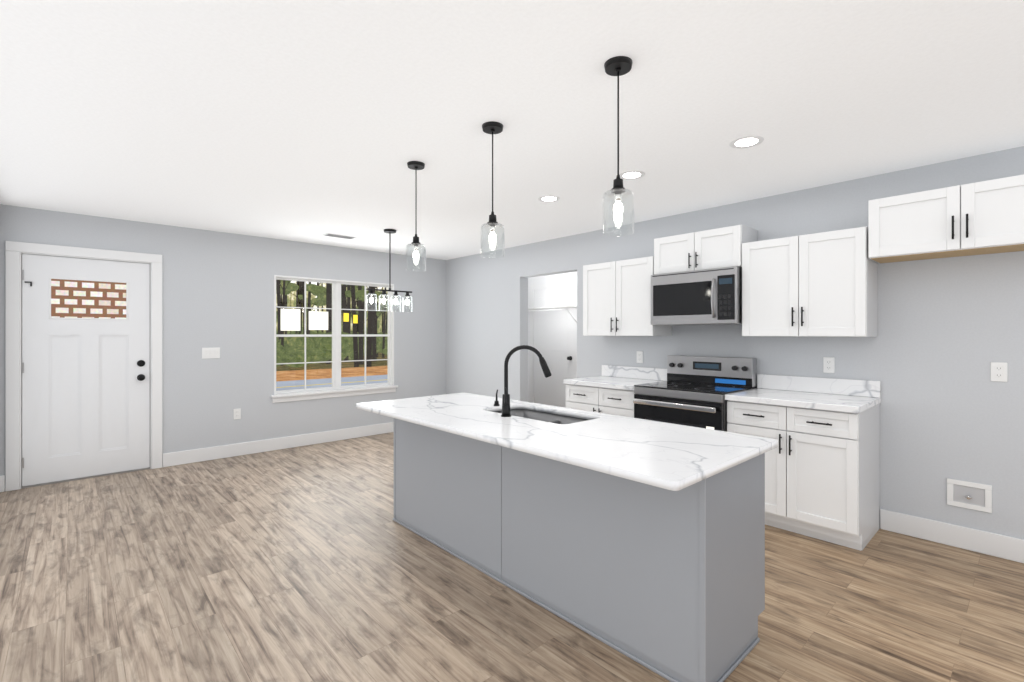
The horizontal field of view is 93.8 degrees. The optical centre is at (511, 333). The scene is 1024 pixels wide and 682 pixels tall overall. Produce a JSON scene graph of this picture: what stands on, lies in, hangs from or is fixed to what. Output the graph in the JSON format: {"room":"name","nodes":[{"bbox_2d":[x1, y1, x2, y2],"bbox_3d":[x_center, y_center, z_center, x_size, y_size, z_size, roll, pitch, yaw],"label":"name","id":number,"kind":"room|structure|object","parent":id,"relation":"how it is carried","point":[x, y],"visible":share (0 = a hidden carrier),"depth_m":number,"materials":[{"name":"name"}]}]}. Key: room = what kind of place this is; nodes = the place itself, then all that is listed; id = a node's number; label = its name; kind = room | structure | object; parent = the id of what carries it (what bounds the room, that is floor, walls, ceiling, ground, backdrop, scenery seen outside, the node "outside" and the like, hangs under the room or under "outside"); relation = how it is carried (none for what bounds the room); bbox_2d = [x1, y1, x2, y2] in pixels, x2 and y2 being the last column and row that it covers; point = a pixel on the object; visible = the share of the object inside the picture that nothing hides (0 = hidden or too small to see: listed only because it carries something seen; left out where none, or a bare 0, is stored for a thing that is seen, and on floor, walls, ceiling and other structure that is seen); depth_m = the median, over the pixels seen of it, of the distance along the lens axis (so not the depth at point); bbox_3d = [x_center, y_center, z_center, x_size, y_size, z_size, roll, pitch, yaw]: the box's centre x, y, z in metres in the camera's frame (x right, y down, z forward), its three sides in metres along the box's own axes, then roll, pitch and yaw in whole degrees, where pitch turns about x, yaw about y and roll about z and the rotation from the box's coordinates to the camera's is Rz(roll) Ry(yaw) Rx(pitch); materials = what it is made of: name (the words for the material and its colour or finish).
{"room":"kitchen","nodes":[
{"label":"kitchen","id":0,"kind":"room"},
{"bbox_2d":[0,204,443,475],"bbox_3d":[-2.725,0.120,5.669,4.590,2.450,0.140,0,0,-43],"label":"wall","id":1,"kind":"structure","parent":0,"point":[218,287],"depth_m":5.27,"materials":[{"name":"grey paint"}]},
{"bbox_2d":[0,475,3,491],"bbox_3d":[-1.526,1.276,0.975,0.030,0.138,8.400,0,0,-43],"label":"baseboard","id":2,"kind":"structure","parent":1,"relation":"attached to","point":[1,477],"depth_m":4.08,"materials":[{"name":"white wood"}]},
{"bbox_2d":[5,241,161,490],"bbox_3d":[-3.970,0.274,4.508,1.089,2.142,0.148,0,0,-43],"label":"door frame","id":3,"kind":"structure","parent":1,"relation":"attached to","point":[14,251],"depth_m":4.18,"materials":[{"name":"white paint"}]},
{"bbox_2d":[22,254,149,486],"bbox_3d":[-3.934,0.316,4.468,0.891,2.031,0.119,0,0,-43],"label":"front door","id":4,"kind":"structure","parent":1,"relation":"in","point":[85,367],"depth_m":4.45,"materials":[{"name":"white paint"}]},
{"bbox_2d":[202,347,219,358],"bbox_3d":[-3.215,0.203,5.118,0.165,0.116,0.010,0,0,-43],"label":"switch plate","id":5,"kind":"object","parent":1,"relation":"attached to","point":[207,353],"visible":1,"depth_m":5.11,"materials":[{"name":"white plastic"}]},
{"bbox_2d":[233,408,240,419],"bbox_3d":[-3.033,0.883,5.286,0.072,0.116,0.008,0,0,-43],"label":"electrical outlet","id":6,"kind":"object","parent":1,"relation":"attached to","point":[236,413],"visible":1,"depth_m":5.28,"materials":[{"name":"white plastic"}]},
{"bbox_2d":[163,422,393,466],"bbox_3d":[-2.253,1.276,5.997,3.450,0.138,0.016,0,0,-43],"label":"baseboard","id":7,"kind":"structure","parent":1,"relation":"attached to","point":[238,449],"depth_m":5.50,"materials":[{"name":"white wood"}]},
{"bbox_2d":[271,275,397,402],"bbox_3d":[-2.211,0.055,6.091,1.608,1.480,0.175,0,0,-43],"label":"window","id":8,"kind":"structure","parent":1,"relation":"in","point":[290,320],"depth_m":6.08,"materials":[{"name":"white"}]},
{"bbox_2d":[0,432,1023,681],"bbox_3d":[0.570,1.395,2.898,6.000,0.100,8.680,0,0,-43],"label":"floor","id":9,"kind":"structure","parent":0,"point":[314,562],"depth_m":2.44,"materials":[{"name":"brown wood"}]},
{"bbox_2d":[392,417,764,681],"bbox_3d":[0.155,0.924,2.817,0.633,0.843,2.322,0,0,-43],"label":"kitchen island","id":10,"kind":"object","parent":9,"relation":"on","point":[640,541],"depth_m":2.10,"materials":[{"name":"grey paint"}]},
{"bbox_2d":[356,393,777,492],"bbox_3d":[0.067,0.487,2.697,0.915,0.030,2.345,0,0,-43],"label":"island countertop","id":11,"kind":"structure","parent":10,"relation":"on","point":[661,455],"depth_m":2.16,"materials":[{"name":"white stone"}]},
{"bbox_2d":[492,390,499,404],"bbox_3d":[-0.101,0.419,3.158,0.040,0.106,0.040,0,0,-43],"label":"soap dispenser","id":12,"kind":"object","parent":11,"relation":"on","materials":[{"name":"black metal"}]},
{"bbox_2d":[500,345,551,416],"bbox_3d":[0.072,0.268,2.740,0.239,0.409,0.220,0,0,-43],"label":"faucet","id":13,"kind":"object","parent":11,"relation":"on","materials":[{"name":"black metal"}]},
{"bbox_2d":[496,405,587,424],"bbox_3d":[0.161,0.606,2.863,0.372,0.232,0.720,0,0,-43],"label":"sink","id":14,"kind":"object","parent":11,"relation":"in","point":[519,410],"depth_m":3.07,"materials":[{"name":"grey metal"}]},
{"bbox_2d":[566,385,633,417],"bbox_3d":[1.004,0.912,4.553,0.596,0.865,0.788,0,0,-43],"label":"base cabinet","id":15,"kind":"object","parent":9,"relation":"on","point":[619,402],"depth_m":4.33,"materials":[{"name":"white paint"}]},
{"bbox_2d":[563,377,660,392],"bbox_3d":[0.993,0.460,4.544,0.624,0.040,0.795,0,0,-43],"label":"countertop","id":16,"kind":"structure","parent":15,"relation":"on","point":[595,382],"depth_m":4.44,"materials":[{"name":"white stone"}]},
{"bbox_2d":[633,355,756,431],"bbox_3d":[1.484,0.770,3.940,0.685,1.150,0.750,0,0,-43],"label":"range","id":17,"kind":"object","parent":9,"relation":"on","point":[692,391],"visible":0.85,"depth_m":3.87,"materials":[{"name":"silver metal"}]},
{"bbox_2d":[727,401,880,550],"bbox_3d":[2.056,0.912,3.406,0.596,0.865,0.797,0,0,-43],"label":"base cabinet","id":18,"kind":"object","parent":9,"relation":"on","point":[822,470],"depth_m":3.11,"materials":[{"name":"white paint"}]},
{"bbox_2d":[725,389,880,412],"bbox_3d":[2.047,0.460,3.396,0.624,0.040,0.805,0,0,-43],"label":"countertop","id":19,"kind":"structure","parent":18,"relation":"on","point":[833,402],"depth_m":3.27,"materials":[{"name":"white stone"}]},
{"bbox_2d":[0,0,1023,259],"bbox_3d":[0.570,-1.155,2.898,6.000,0.100,8.680,0,0,-43],"label":"ceiling","id":20,"kind":"structure","parent":0,"point":[304,120],"depth_m":2.33,"materials":[{"name":"white paint"}]},
{"bbox_2d":[323,233,356,238],"bbox_3d":[-1.941,-1.101,5.399,0.340,0.008,0.150,0,0,-43],"label":"ceiling vent","id":21,"kind":"object","parent":20,"relation":"in","point":[339,236],"visible":0.98,"depth_m":5.39,"materials":[{"name":"white metal"}]},
{"bbox_2d":[366,229,411,311],"bbox_3d":[-1.297,-0.672,5.094,0.530,0.864,0.132,0,0,-43],"label":"pendant chandelier","id":22,"kind":"object","parent":20,"relation":"hanging from","point":[390,232],"visible":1,"depth_m":5.09,"materials":[{"name":"clear glass"}]},
{"bbox_2d":[406,161,425,271],"bbox_3d":[-0.624,-0.758,3.113,0.129,0.694,0.129,0,0,-43],"label":"pendant light","id":23,"kind":"object","parent":20,"relation":"hanging from","point":[415,166],"visible":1,"depth_m":3.10,"materials":[{"name":"clear glass"}]},
{"bbox_2d":[480,121,504,258],"bbox_3d":[-0.103,-0.758,2.545,0.129,0.694,0.129,0,0,-43],"label":"pendant light","id":24,"kind":"object","parent":20,"relation":"hanging from","point":[492,127],"visible":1,"depth_m":2.53,"materials":[{"name":"clear glass"}]},
{"bbox_2d":[538,196,559,201],"bbox_3d":[0.303,-1.103,3.915,0.180,0.004,0.180,0,0,-43],"label":"recessed light","id":25,"kind":"object","parent":20,"relation":"in","point":[549,198],"visible":1,"depth_m":3.90,"materials":[{"name":"white plastic"}]},
{"bbox_2d":[602,56,633,236],"bbox_3d":[0.434,-0.758,1.960,0.129,0.694,0.129,0,0,-43],"label":"pendant light","id":26,"kind":"object","parent":20,"relation":"hanging from","point":[617,66],"visible":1,"depth_m":1.95,"materials":[{"name":"clear glass"}]},
{"bbox_2d":[619,171,644,179],"bbox_3d":[0.833,-1.103,3.330,0.180,0.004,0.180,0,0,-43],"label":"recessed light","id":27,"kind":"object","parent":20,"relation":"in","point":[628,175],"visible":0.96,"depth_m":3.33,"materials":[{"name":"white plastic"}]},
{"bbox_2d":[729,136,763,148],"bbox_3d":[1.350,-1.103,2.759,0.180,0.004,0.180,0,0,-43],"label":"recessed light","id":28,"kind":"object","parent":20,"relation":"in","point":[746,142],"visible":1,"depth_m":2.75,"materials":[{"name":"white plastic"}]},
{"bbox_2d":[444,146,1023,538],"bbox_3d":[1.904,0.120,4.122,0.140,2.450,8.680,0,0,-43],"label":"wall","id":29,"kind":"structure","parent":0,"point":[950,330],"depth_m":3.28,"materials":[{"name":"grey paint"}]},
{"bbox_2d":[528,306,576,322],"bbox_3d":[0.400,-0.225,7.069,0.328,0.307,1.415,0,0,-43],"label":"wire shelf","id":30,"kind":"object","parent":29,"relation":"attached to","point":[554,308],"visible":0.54,"depth_m":6.74,"materials":[{"name":"white metal"}]},
{"bbox_2d":[530,280,576,402],"bbox_3d":[0.610,0.295,7.074,0.016,2.100,0.960,0,0,-43],"label":"door frame","id":31,"kind":"structure","parent":29,"relation":"attached to","point":[554,285],"depth_m":7.29,"materials":[{"name":"white wood"}]},
{"bbox_2d":[534,286,573,407],"bbox_3d":[0.585,0.325,7.051,0.080,2.016,0.812,0,0,-43],"label":"hall door","id":32,"kind":"structure","parent":29,"relation":"in","point":[553,337],"depth_m":7.05,"materials":[{"name":"white wood"}]},
{"bbox_2d":[583,255,671,335],"bbox_3d":[1.102,-0.338,4.647,0.326,0.711,0.794,0,0,-43],"label":"upper cabinet","id":33,"kind":"object","parent":29,"relation":"attached to","point":[616,294],"depth_m":4.50,"materials":[{"name":"white paint"}]},
{"bbox_2d":[637,351,642,362],"bbox_3d":[1.257,0.227,4.716,0.008,0.116,0.072,0,0,-43],"label":"electrical outlet","id":34,"kind":"object","parent":29,"relation":"attached to","point":[639,356],"visible":1,"depth_m":4.71,"materials":[{"name":"white plastic"}]},
{"bbox_2d":[654,225,757,273],"bbox_3d":[1.628,-0.684,4.073,0.326,0.322,0.750,0,0,-43],"label":"upper cabinet","id":35,"kind":"object","parent":29,"relation":"attached to","point":[719,247],"depth_m":3.92,"materials":[{"name":"white paint"}]},
{"bbox_2d":[651,266,741,324],"bbox_3d":[1.585,-0.298,4.033,0.442,0.437,0.736,0,0,-43],"label":"microwave","id":36,"kind":"object","parent":35,"relation":"attached to","point":[706,297],"visible":1,"depth_m":3.87,"materials":[{"name":"silver metal"}]},
{"bbox_2d":[603,365,880,396],"bbox_3d":[1.744,0.382,4.172,0.020,0.115,2.358,0,0,-43],"label":"backsplash","id":37,"kind":"structure","parent":29,"relation":"attached to","point":[853,388],"depth_m":3.67,"materials":[{"name":"white stone"}]},
{"bbox_2d":[742,227,877,336],"bbox_3d":[2.151,-0.341,3.503,0.326,0.718,0.786,0,0,-43],"label":"upper cabinet","id":38,"kind":"object","parent":29,"relation":"attached to","point":[823,284],"depth_m":3.34,"materials":[{"name":"white paint"}]},
{"bbox_2d":[823,357,834,372],"bbox_3d":[2.340,0.229,3.537,0.008,0.116,0.072,0,0,-43],"label":"electrical outlet","id":39,"kind":"object","parent":29,"relation":"attached to","point":[828,364],"visible":1,"depth_m":3.53,"materials":[{"name":"white plastic"}]},
{"bbox_2d":[867,175,1023,262],"bbox_3d":[2.718,-0.678,2.885,0.326,0.375,0.876,0,0,-43],"label":"upper cabinet","id":40,"kind":"object","parent":29,"relation":"attached to","point":[984,217],"depth_m":2.83,"materials":[{"name":"white paint"}]},
{"bbox_2d":[880,509,1023,562],"bbox_3d":[3.605,1.276,2.153,0.016,0.138,3.138,0,0,-43],"label":"baseboard","id":41,"kind":"structure","parent":29,"relation":"attached to","point":[990,543],"depth_m":3.02,"materials":[{"name":"white wood"}]},
{"bbox_2d":[947,478,991,512],"bbox_3d":[2.838,1.004,2.977,0.032,0.167,0.203,0,0,-43],"label":"outlet box","id":42,"kind":"object","parent":29,"relation":"attached to","point":[970,495],"visible":1,"depth_m":2.98,"materials":[{"name":"white plastic"}]},
{"bbox_2d":[990,362,1007,381],"bbox_3d":[2.936,0.229,2.888,0.008,0.116,0.072,0,0,-43],"label":"electrical outlet","id":43,"kind":"object","parent":29,"relation":"attached to","point":[998,371],"visible":1,"depth_m":2.89,"materials":[{"name":"white plastic"}]},
{"label":"outside","id":44,"kind":"structure","parent":0,"visible":0},
{"bbox_2d":[276,352,387,390],"bbox_3d":[-17.418,1.905,39.866,100.000,0.080,69.600,0,0,-43],"label":"ground","id":45,"kind":"structure","parent":44,"point":[354,377],"depth_m":21.93,"materials":[{"name":"orange soil"}]},
{"bbox_2d":[276,280,387,366],"bbox_3d":[-12.637,-4.726,38.566,20.427,14.453,27.298,0,0,-43],"label":"trees","id":46,"kind":"object","parent":45,"relation":"on","point":[352,349],"depth_m":30.08,"materials":[{"name":"green plant"}]},
{"bbox_2d":[276,281,387,333],"bbox_3d":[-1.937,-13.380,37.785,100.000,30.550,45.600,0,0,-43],"label":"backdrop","id":47,"kind":"structure","parent":44,"point":[291,301],"depth_m":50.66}
]}

